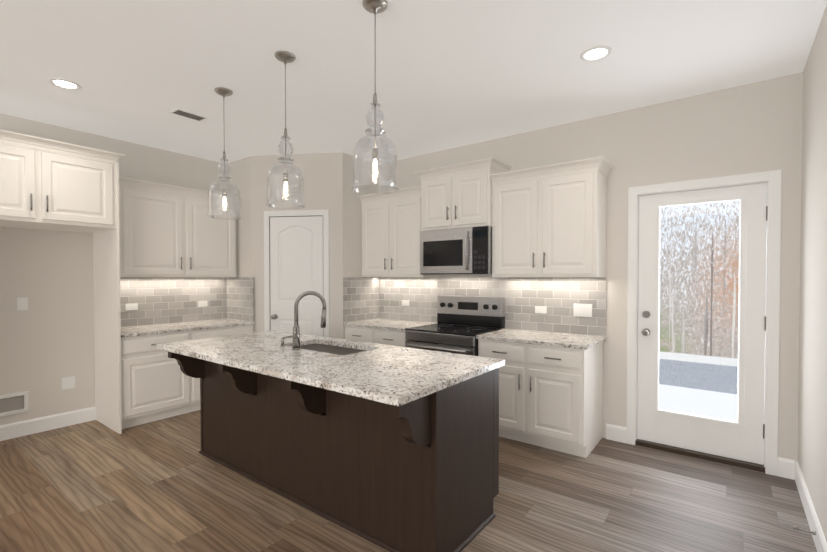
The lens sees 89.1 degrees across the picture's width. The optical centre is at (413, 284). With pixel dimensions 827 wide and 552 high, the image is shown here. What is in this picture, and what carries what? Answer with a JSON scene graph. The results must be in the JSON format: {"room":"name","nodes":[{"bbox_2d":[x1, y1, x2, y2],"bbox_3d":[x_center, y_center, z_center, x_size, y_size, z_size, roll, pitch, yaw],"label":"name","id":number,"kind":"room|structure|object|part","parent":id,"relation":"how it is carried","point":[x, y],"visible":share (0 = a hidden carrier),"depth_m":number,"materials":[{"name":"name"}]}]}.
{"room":"kitchen","nodes":[
{"label":"kitchen","id":0,"kind":"room"},
{"bbox_2d":[0,113,225,424],"bbox_3d":[-4.032,-0.052,3.246,0.100,2.880,7.920,1,1,37],"label":"wall","id":1,"kind":"structure","parent":0,"point":[46,341],"depth_m":4.00,"materials":[{"name":"white paint"}]},
{"bbox_2d":[0,391,28,416],"bbox_3d":[-3.628,1.073,3.704,0.012,0.185,0.350,1,1,37],"label":"air vent","id":2,"kind":"object","parent":1,"relation":"attached to","point":[13,403],"visible":1,"depth_m":3.77,"materials":[{"name":"white metal"}]},
{"bbox_2d":[17,297,27,309],"bbox_3d":[-3.542,0.179,3.807,0.008,0.116,0.072,1,1,37],"label":"outlet","id":3,"kind":"object","parent":1,"relation":"attached to","point":[22,303],"visible":1,"depth_m":3.80,"materials":[{"name":"white plastic"}]},
{"bbox_2d":[20,300,24,307],"bbox_3d":[-3.540,0.179,3.805,0.002,0.072,0.034,1,1,37],"label":"socket","id":4,"kind":"object","parent":3,"relation":"attached to","point":[22,302],"depth_m":3.80,"materials":[{"name":"white plastic"}]},
{"bbox_2d":[0,406,95,440],"bbox_3d":[-4.797,1.338,2.163,0.014,0.135,5.234,1,1,37],"label":"baseboard","id":5,"kind":"structure","parent":1,"relation":"attached to","point":[32,426],"depth_m":3.94,"materials":[{"name":"white wood"}]},
{"bbox_2d":[61,376,74,389],"bbox_3d":[-3.349,0.960,4.075,0.006,0.115,0.105,1,1,37],"label":"electrical outlet","id":6,"kind":"object","parent":1,"relation":"attached to","point":[67,382],"visible":1,"depth_m":4.07,"materials":[{"name":"white plastic"}]},
{"bbox_2d":[120,277,226,326],"bbox_3d":[-2.792,0.186,4.796,0.009,0.524,1.374,1,1,37],"label":"backsplash","id":7,"kind":"structure","parent":1,"relation":"attached to","point":[162,300],"depth_m":4.81,"materials":[{"name":"tile"}]},
{"bbox_2d":[125,303,137,309],"bbox_3d":[-3.013,0.243,4.490,0.008,0.072,0.116,1,1,37],"label":"electrical outlet","id":8,"kind":"object","parent":7,"relation":"attached to","point":[132,306],"visible":1,"depth_m":4.49,"materials":[{"name":"white plastic"}]},
{"bbox_2d":[198,301,207,306],"bbox_3d":[-2.556,0.239,5.093,0.008,0.072,0.116,1,1,37],"label":"electrical outlet","id":9,"kind":"object","parent":7,"relation":"attached to","point":[202,303],"visible":1,"depth_m":5.09,"materials":[{"name":"white plastic"}]},
{"bbox_2d":[119,177,235,276],"bbox_3d":[-2.641,-0.563,4.702,0.343,0.976,1.215,1,1,37],"label":"upper cabinet","id":10,"kind":"object","parent":1,"relation":"attached to","point":[166,230],"depth_m":4.50,"materials":[{"name":"white wood"}]},
{"bbox_3d":[-2.692,-0.517,4.366,0.019,0.838,0.558,1,1,37],"label":"door","id":11,"kind":"part","parent":10,"relation":"part of","materials":[{"name":"white wood"}]},
{"bbox_3d":[-2.625,-1.002,4.684,0.385,0.097,1.335,1,1,37],"label":"crown","id":12,"kind":"part","parent":10,"relation":"part of","materials":[{"name":"white wood"}]},
{"bbox_3d":[-2.330,-0.524,4.844,0.019,0.838,0.558,1,1,37],"label":"door","id":13,"kind":"part","parent":10,"relation":"part of","materials":[{"name":"white wood"}]},
{"bbox_2d":[226,152,378,338],"bbox_3d":[-1.407,-0.086,5.353,1.540,2.880,1.190,1,1,37],"label":"wall","id":14,"kind":"structure","parent":0,"point":[328,181],"depth_m":4.95,"materials":[{"name":"white paint"}]},
{"bbox_2d":[226,277,253,321],"bbox_3d":[-2.135,0.181,5.156,0.600,0.524,0.009,1,1,37],"label":"tile backsplash","id":15,"kind":"object","parent":14,"relation":"attached to","point":[239,298],"visible":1,"depth_m":5.14,"materials":[{"name":"tile"}]},
{"bbox_2d":[264,210,328,336],"bbox_3d":[-1.376,0.251,4.896,0.794,2.222,0.079,0,1,8],"label":"pantry door","id":16,"kind":"structure","parent":14,"relation":"in","point":[296,255],"depth_m":4.92,"materials":[{"name":"white wood"}]},
{"bbox_2d":[343,277,379,322],"bbox_3d":[-0.622,0.181,5.111,0.009,0.524,0.631,1,1,37],"label":"tile backsplash","id":17,"kind":"object","parent":14,"relation":"attached to","point":[361,298],"visible":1,"depth_m":5.09,"materials":[{"name":"tile"}]},
{"bbox_2d":[0,410,816,551],"bbox_3d":[-1.796,1.444,1.576,5.710,0.060,7.920,1,1,37],"label":"floor","id":18,"kind":"structure","parent":0,"point":[162,485],"depth_m":2.67,"materials":[{"name":"brown wood"}]},
{"bbox_2d":[0,130,125,433],"bbox_3d":[-3.272,0.102,3.590,0.695,2.560,1.202,1,1,37],"label":"surround","id":19,"kind":"object","parent":18,"relation":"on","point":[47,184],"visible":1,"depth_m":3.67,"materials":[{"name":"white wood"}]},
{"bbox_3d":[-3.196,-0.796,3.183,0.019,0.543,0.492,1,1,37],"label":"door","id":20,"kind":"part","parent":19,"relation":"part of","materials":[{"name":"white wood"}]},
{"bbox_3d":[-3.272,-1.131,3.570,0.695,0.092,1.202,1,1,37],"label":"crown","id":21,"kind":"part","parent":19,"relation":"part of","materials":[{"name":"white wood"}]},
{"bbox_3d":[-2.873,-0.802,3.608,0.019,0.543,0.492,1,1,37],"label":"door","id":22,"kind":"part","parent":19,"relation":"part of","materials":[{"name":"white wood"}]},
{"bbox_3d":[-2.955,0.130,4.041,0.654,2.490,0.020,1,1,37],"label":"panel","id":23,"kind":"part","parent":19,"relation":"part of","materials":[{"name":"white wood"}]},
{"bbox_2d":[121,331,192,428],"bbox_3d":[-2.764,0.929,4.328,0.624,0.884,0.641,1,1,37],"label":"base cabinet","id":24,"kind":"object","parent":18,"relation":"on","point":[157,384],"depth_m":4.11,"materials":[{"name":"white wood"}]},
{"bbox_3d":[-2.524,0.588,4.140,0.021,0.140,0.597,1,1,37],"label":"drawer","id":25,"kind":"part","parent":24,"relation":"part of","materials":[{"name":"white wood"}]},
{"bbox_3d":[-2.525,0.971,4.147,0.019,0.536,0.597,1,1,37],"label":"door","id":26,"kind":"part","parent":24,"relation":"part of","materials":[{"name":"white wood"}]},
{"bbox_2d":[121,319,248,334],"bbox_3d":[-2.537,0.468,4.607,0.623,0.032,1.372,1,1,37],"label":"countertop","id":27,"kind":"structure","parent":24,"relation":"on","point":[148,329],"depth_m":4.50,"materials":[{"name":"beige stone"}]},
{"bbox_2d":[193,323,254,410],"bbox_3d":[-2.350,0.920,4.875,0.624,0.884,0.731,1,1,37],"label":"base cabinet","id":28,"kind":"object","parent":18,"relation":"on","point":[242,328],"depth_m":4.56,"materials":[{"name":"white wood"}]},
{"bbox_3d":[-2.221,0.964,4.548,0.019,0.536,0.322,1,1,37],"label":"door","id":29,"kind":"part","parent":28,"relation":"part of","materials":[{"name":"white wood"}]},
{"bbox_3d":[-2.110,0.579,4.687,0.021,0.140,0.687,1,1,37],"label":"drawer","id":30,"kind":"part","parent":28,"relation":"part of","materials":[{"name":"white wood"}]},
{"bbox_2d":[168,351,503,551],"bbox_3d":[-0.683,0.945,2.914,2.352,0.898,0.940,1,1,37],"label":"kitchen island","id":31,"kind":"object","parent":18,"relation":"on","point":[390,448],"depth_m":2.39,"materials":[{"name":"brown wood"}]},
{"bbox_2d":[156,331,503,406],"bbox_3d":[-0.697,0.479,2.892,2.376,0.034,1.040,1,1,37],"label":"island countertop","id":32,"kind":"structure","parent":31,"relation":"on","point":[393,376],"depth_m":2.48,"materials":[{"name":"beige stone"}]},
{"bbox_2d":[288,291,326,350],"bbox_3d":[-0.744,0.255,2.973,0.166,0.412,0.208,1,1,37],"label":"faucet","id":33,"kind":"object","parent":32,"relation":"on","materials":[{"name":"silver metal"}]},
{"bbox_2d":[304,343,371,354],"bbox_3d":[-0.626,0.592,3.091,0.750,0.222,0.410,1,1,37],"label":"sink","id":34,"kind":"object","parent":32,"relation":"in","point":[336,348],"depth_m":3.20,"materials":[{"name":"silver metal"}]},
{"bbox_2d":[343,319,439,346],"bbox_3d":[-0.257,0.906,4.827,0.940,0.914,0.656,1,1,37],"label":"base cabinet","id":35,"kind":"object","parent":18,"relation":"on","point":[386,331],"visible":0.25,"depth_m":4.63,"materials":[{"name":"white wood"}]},
{"bbox_3d":[-0.619,0.578,4.737,0.422,0.140,0.021,1,1,37],"label":"drawer","id":36,"kind":"part","parent":35,"relation":"part of","materials":[{"name":"white wood"}]},
{"bbox_3d":[-0.247,0.583,4.456,0.422,0.140,0.021,1,1,37],"label":"drawer","id":37,"kind":"part","parent":35,"relation":"part of","materials":[{"name":"white wood"}]},
{"bbox_2d":[343,319,439,331],"bbox_3d":[-0.253,0.465,4.826,0.940,0.032,0.623,1,1,37],"label":"countertop","id":38,"kind":"structure","parent":35,"relation":"on","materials":[{"name":"stone"}]},
{"bbox_2d":[405,295,504,355],"bbox_3d":[0.410,0.754,4.271,0.785,1.235,0.715,1,1,37],"label":"range","id":39,"kind":"object","parent":18,"relation":"on","point":[483,314],"visible":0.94,"depth_m":4.28,"materials":[{"name":"silver metal"}]},
{"bbox_3d":[0.212,0.611,4.006,0.665,0.024,0.057,1,1,37],"label":"handle","id":40,"kind":"part","parent":39,"relation":"part of","materials":[{"name":"silver metal"}]},
{"bbox_2d":[405,323,501,336],"bbox_3d":[0.405,0.458,4.259,0.785,0.016,0.587,1,1,37],"label":"cooktop","id":41,"kind":"object","parent":39,"relation":"in","point":[442,329],"depth_m":4.17,"materials":[{"name":"black glass"}]},
{"bbox_2d":[476,329,605,457],"bbox_3d":[1.134,0.923,3.774,0.963,0.914,0.656,1,1,37],"label":"base cabinet","id":42,"kind":"object","parent":18,"relation":"on","point":[550,390],"visible":0.92,"depth_m":3.50,"materials":[{"name":"white wood"}]},
{"bbox_3d":[0.769,0.595,3.687,0.421,0.140,0.021,1,1,37],"label":"drawer","id":43,"kind":"part","parent":42,"relation":"part of","materials":[{"name":"white wood"}]},
{"bbox_3d":[0.769,0.978,3.693,0.421,0.536,0.019,1,1,37],"label":"door","id":44,"kind":"part","parent":42,"relation":"part of","materials":[{"name":"white wood"}]},
{"bbox_3d":[0.899,0.827,3.560,0.011,0.135,0.034,1,1,37],"label":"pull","id":45,"kind":"part","parent":42,"relation":"part of","materials":[{"name":"silver metal"}]},
{"bbox_2d":[476,329,605,349],"bbox_3d":[1.138,0.482,3.773,0.963,0.032,0.623,1,1,37],"label":"countertop","id":46,"kind":"structure","parent":42,"relation":"on","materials":[{"name":"stone"}]},
{"bbox_3d":[1.140,0.982,3.413,0.421,0.536,0.019,1,1,37],"label":"door","id":47,"kind":"part","parent":42,"relation":"part of","materials":[{"name":"white wood"}]},
{"bbox_3d":[1.140,0.599,3.406,0.421,0.140,0.021,1,1,37],"label":"drawer","id":48,"kind":"part","parent":42,"relation":"part of","materials":[{"name":"white wood"}]},
{"bbox_2d":[0,0,826,163],"bbox_3d":[-1.796,-1.495,1.529,5.710,0.060,7.920,1,1,37],"label":"ceiling","id":49,"kind":"structure","parent":0,"point":[450,74],"depth_m":2.84,"materials":[{"name":"white paint"}]},
{"bbox_2d":[48,78,80,89],"bbox_3d":[-2.590,-1.486,3.122,0.190,0.008,0.190,1,1,37],"label":"recessed light","id":50,"kind":"object","parent":49,"relation":"in","point":[64,83],"visible":1,"depth_m":3.12,"materials":[{"name":"white plastic"}]},
{"bbox_2d":[170,108,206,121],"bbox_3d":[-1.988,-1.496,3.720,0.138,0.008,0.258,1,1,37],"label":"ceiling vent","id":51,"kind":"object","parent":49,"relation":"in","point":[187,114],"visible":1,"depth_m":3.71,"materials":[{"name":"white metal"}]},
{"bbox_2d":[207,87,241,219],"bbox_3d":[-1.466,-1.005,3.253,0.248,0.974,0.248,1,1,37],"label":"pendant light","id":52,"kind":"object","parent":49,"relation":"hanging from","point":[224,93],"visible":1,"depth_m":3.22,"materials":[{"name":"clear glass"}]},
{"bbox_2d":[222,152,226,196],"bbox_3d":[-1.466,-0.850,3.256,0.032,0.345,0.032,1,1,37],"label":"socket","id":53,"kind":"object","parent":52,"relation":"attached to","point":[224,191],"depth_m":3.24,"materials":[{"name":"silver metal"}]},
{"bbox_3d":[-1.466,-0.745,3.257,0.248,0.455,0.248,1,1,37],"label":"lamp shade","id":54,"kind":"part","parent":52,"relation":"part of","materials":[{"name":"clear glass"}]},
{"bbox_2d":[266,51,304,208],"bbox_3d":[-0.835,-0.997,2.741,0.248,0.974,0.248,1,1,37],"label":"pendant light","id":55,"kind":"object","parent":49,"relation":"hanging from","point":[285,57],"visible":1,"depth_m":2.71,"materials":[{"name":"clear glass"}]},
{"bbox_2d":[283,128,287,181],"bbox_3d":[-0.835,-0.842,2.744,0.032,0.345,0.032,1,1,37],"label":"socket","id":56,"kind":"object","parent":55,"relation":"attached to","point":[285,136],"depth_m":2.73,"materials":[{"name":"silver metal"}]},
{"bbox_3d":[-0.835,-0.737,2.746,0.248,0.455,0.248,1,1,37],"label":"lamp shade","id":57,"kind":"part","parent":55,"relation":"part of","materials":[{"name":"clear glass"}]},
{"bbox_3d":[-0.835,-1.224,2.738,0.006,0.420,0.006,1,1,37],"label":"cord","id":58,"kind":"part","parent":55,"relation":"part of","materials":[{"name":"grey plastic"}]},
{"bbox_3d":[-0.835,-0.632,2.747,0.021,0.085,0.020,1,1,37],"label":"bulb","id":59,"kind":"part","parent":55,"relation":"part of","materials":[{"name":"white glass"}]},
{"bbox_2d":[352,0,398,193],"bbox_3d":[-0.203,-0.988,2.220,0.248,0.974,0.248,1,1,37],"label":"pendant light","id":60,"kind":"object","parent":49,"relation":"hanging from","point":[375,7],"visible":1,"depth_m":2.19,"materials":[{"name":"clear glass"}]},
{"bbox_2d":[372,93,377,159],"bbox_3d":[-0.203,-0.834,2.223,0.032,0.345,0.032,1,1,37],"label":"socket","id":61,"kind":"object","parent":60,"relation":"attached to","point":[374,153],"depth_m":2.21,"materials":[{"name":"silver metal"}]},
{"bbox_3d":[-0.203,-0.624,2.226,0.021,0.085,0.020,1,1,37],"label":"bulb","id":62,"kind":"part","parent":60,"relation":"part of","materials":[{"name":"white glass"}]},
{"bbox_3d":[-0.203,-0.729,2.224,0.248,0.455,0.248,1,1,37],"label":"lamp shade","id":63,"kind":"part","parent":60,"relation":"part of","materials":[{"name":"clear glass"}]},
{"bbox_3d":[-0.203,-1.216,2.216,0.006,0.420,0.006,1,1,37],"label":"cord","id":64,"kind":"part","parent":60,"relation":"part of","materials":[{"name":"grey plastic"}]},
{"bbox_2d":[580,45,611,61],"bbox_3d":[1.173,-1.479,2.700,0.190,0.008,0.190,1,1,37],"label":"recessed light","id":65,"kind":"object","parent":49,"relation":"in","point":[595,53],"visible":1,"depth_m":2.70,"materials":[{"name":"white plastic"}]},
{"bbox_2d":[379,72,802,461],"bbox_3d":[1.139,-0.068,4.235,4.070,2.880,0.100,1,1,37],"label":"wall","id":66,"kind":"structure","parent":0,"point":[755,127],"depth_m":3.41,"materials":[{"name":"white paint"}]},
{"bbox_2d":[358,186,439,276],"bbox_3d":[-0.182,-0.566,4.920,0.920,0.975,0.385,1,1,37],"label":"upper cabinet","id":67,"kind":"object","parent":66,"relation":"attached to","point":[391,226],"visible":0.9,"depth_m":4.78,"materials":[{"name":"white wood"}]},
{"bbox_3d":[-0.449,-0.526,4.943,0.411,0.838,0.019,1,1,37],"label":"door","id":68,"kind":"part","parent":67,"relation":"part of","materials":[{"name":"white wood"}]},
{"bbox_3d":[-0.182,-1.005,4.913,0.920,0.097,0.385,1,1,37],"label":"crown","id":69,"kind":"part","parent":67,"relation":"part of","materials":[{"name":"white wood"}]},
{"bbox_3d":[-0.087,-0.522,4.670,0.411,0.838,0.019,1,1,37],"label":"door","id":70,"kind":"part","parent":67,"relation":"part of","materials":[{"name":"white wood"}]},
{"bbox_2d":[414,157,511,230],"bbox_3d":[0.499,-0.878,4.374,0.930,0.625,0.425,1,1,37],"label":"upper cabinet","id":71,"kind":"object","parent":66,"relation":"attached to","point":[455,196],"visible":0.96,"depth_m":4.20,"materials":[{"name":"white wood"}]},
{"bbox_3d":[0.242,-0.840,4.365,0.356,0.493,0.019,1,1,37],"label":"door","id":72,"kind":"part","parent":71,"relation":"part of","materials":[{"name":"white wood"}]},
{"bbox_2d":[420,226,491,274],"bbox_3d":[0.491,-0.331,4.372,0.802,0.462,0.444,1,1,37],"label":"microwave","id":73,"kind":"object","parent":71,"relation":"attached to","point":[462,251],"visible":0.94,"depth_m":4.20,"materials":[{"name":"silver metal"}]},
{"bbox_3d":[0.514,-0.329,4.109,0.022,0.382,0.052,1,1,37],"label":"handle","id":74,"kind":"part","parent":73,"relation":"part of","materials":[{"name":"silver metal"}]},
{"bbox_3d":[0.499,-1.144,4.370,0.930,0.092,0.425,1,1,37],"label":"crown","id":75,"kind":"part","parent":71,"relation":"part of","materials":[{"name":"white wood"}]},
{"bbox_3d":[0.559,-0.836,4.125,0.356,0.493,0.019,1,1,37],"label":"door","id":76,"kind":"part","parent":71,"relation":"part of","materials":[{"name":"white wood"}]},
{"bbox_2d":[380,277,606,335],"bbox_3d":[0.644,0.190,4.545,2.688,0.524,0.009,1,1,37],"label":"backsplash","id":77,"kind":"structure","parent":66,"relation":"attached to","point":[558,297],"depth_m":4.22,"materials":[{"name":"tile"}]},
{"bbox_2d":[402,300,409,305],"bbox_3d":[-0.096,0.231,5.094,0.116,0.072,0.008,1,1,37],"label":"electrical outlet","id":78,"kind":"object","parent":77,"relation":"attached to","point":[405,302],"visible":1,"depth_m":5.09,"materials":[{"name":"white plastic"}]},
{"bbox_2d":[535,306,546,313],"bbox_3d":[1.238,0.250,4.084,0.116,0.072,0.008,1,1,37],"label":"electrical outlet","id":79,"kind":"object","parent":77,"relation":"attached to","point":[541,309],"visible":1,"depth_m":4.08,"materials":[{"name":"white plastic"}]},
{"bbox_2d":[573,303,591,316],"bbox_3d":[1.550,0.238,3.847,0.165,0.116,0.009,1,1,37],"label":"light switch","id":80,"kind":"object","parent":77,"relation":"attached to","point":[584,310],"visible":1,"depth_m":3.85,"materials":[{"name":"white plastic"}]},
{"bbox_2d":[489,156,613,276],"bbox_3d":[1.241,-0.549,3.843,1.013,0.975,0.385,1,1,37],"label":"upper cabinet","id":81,"kind":"object","parent":66,"relation":"attached to","point":[548,220],"visible":1,"depth_m":3.69,"materials":[{"name":"white wood"}]},
{"bbox_3d":[0.944,-0.509,3.889,0.428,0.838,0.019,1,1,37],"label":"door","id":82,"kind":"part","parent":81,"relation":"part of","materials":[{"name":"white wood"}]},
{"bbox_3d":[1.154,-0.212,3.702,0.011,0.135,0.034,1,1,37],"label":"handle","id":83,"kind":"part","parent":81,"relation":"part of","materials":[{"name":"silver metal"}]},
{"bbox_3d":[1.241,-0.988,3.836,1.013,0.097,0.385,1,1,37],"label":"crown","id":84,"kind":"part","parent":81,"relation":"part of","materials":[{"name":"white wood"}]},
{"bbox_3d":[1.318,-0.505,3.606,0.428,0.838,0.019,1,1,37],"label":"door","id":85,"kind":"part","parent":81,"relation":"part of","materials":[{"name":"white wood"}]},
{"bbox_2d":[606,424,625,442],"bbox_3d":[1.786,1.313,3.695,0.170,0.135,0.014,1,1,37],"label":"baseboard","id":86,"kind":"structure","parent":66,"relation":"attached to","point":[615,433],"depth_m":3.69,"materials":[{"name":"white wood"}]},
{"bbox_2d":[635,439,764,472],"bbox_3d":[2.279,1.366,3.391,0.868,0.040,0.104,1,1,37],"label":"exterior door threshold sill","id":87,"kind":"structure","parent":66,"relation":"attached to","point":[710,457],"depth_m":3.33,"materials":[{"name":"brown metal"}]},
{"bbox_2d":[637,183,767,464],"bbox_3d":[2.276,0.296,3.362,0.849,2.090,0.071,1,1,37],"label":"exterior door","id":88,"kind":"structure","parent":66,"relation":"in","point":[746,443],"depth_m":3.26,"materials":[{"name":"white wood"}]},
{"bbox_2d":[642,200,739,420],"bbox_3d":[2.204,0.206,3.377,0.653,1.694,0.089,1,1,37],"label":"door glass","id":89,"kind":"object","parent":88,"relation":"attached to","point":[645,331],"depth_m":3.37,"materials":[{"name":"clear glass"}]},
{"bbox_3d":[1.961,0.334,3.548,0.062,0.211,0.067,1,1,37],"label":"knob","id":90,"kind":"part","parent":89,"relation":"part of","materials":[{"name":"silver metal"}]},
{"bbox_3d":[2.595,0.285,3.093,0.015,1.714,0.028,1,1,37],"label":"exterior door hinges","id":91,"kind":"part","parent":88,"relation":"part of","materials":[{"name":"silver metal"}]},
{"bbox_2d":[626,170,781,475],"bbox_3d":[2.275,0.281,3.368,0.992,2.211,0.119,1,1,37],"label":"door frame","id":92,"kind":"structure","parent":66,"relation":"attached to","point":[774,178],"depth_m":3.19,"materials":[{"name":"white wood"}]},
{"bbox_3d":[2.266,0.206,3.355,0.608,1.774,0.024,1,1,37],"label":"exterior door glass pane frame","id":93,"kind":"part","parent":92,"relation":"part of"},
{"bbox_2d":[777,457,794,479],"bbox_3d":[2.677,1.324,3.020,0.097,0.135,0.014,1,1,37],"label":"baseboard","id":94,"kind":"structure","parent":66,"relation":"attached to","point":[786,468],"depth_m":3.01,"materials":[{"name":"white wood"}]},
{"bbox_2d":[797,5,826,541],"bbox_3d":[0.440,0.002,-0.141,0.100,2.880,7.920,1,1,37],"label":"wall","id":95,"kind":"structure","parent":0,"point":[812,427],"depth_m":2.45,"materials":[{"name":"white paint"}]},
{"bbox_2d":[793,526,815,535],"bbox_3d":[2.117,1.333,2.274,0.088,0.022,0.022,1,1,37],"label":"door stop","id":96,"kind":"object","parent":95,"relation":"attached to","point":[812,531],"visible":1,"depth_m":2.27,"materials":[{"name":"silver metal"}]},
{"bbox_2d":[795,461,826,551],"bbox_3d":[0.365,1.374,-0.124,0.014,0.135,7.820,1,1,37],"label":"baseboard","id":97,"kind":"structure","parent":95,"relation":"attached to","point":[819,539],"depth_m":2.42,"materials":[{"name":"white wood"}]}
]}

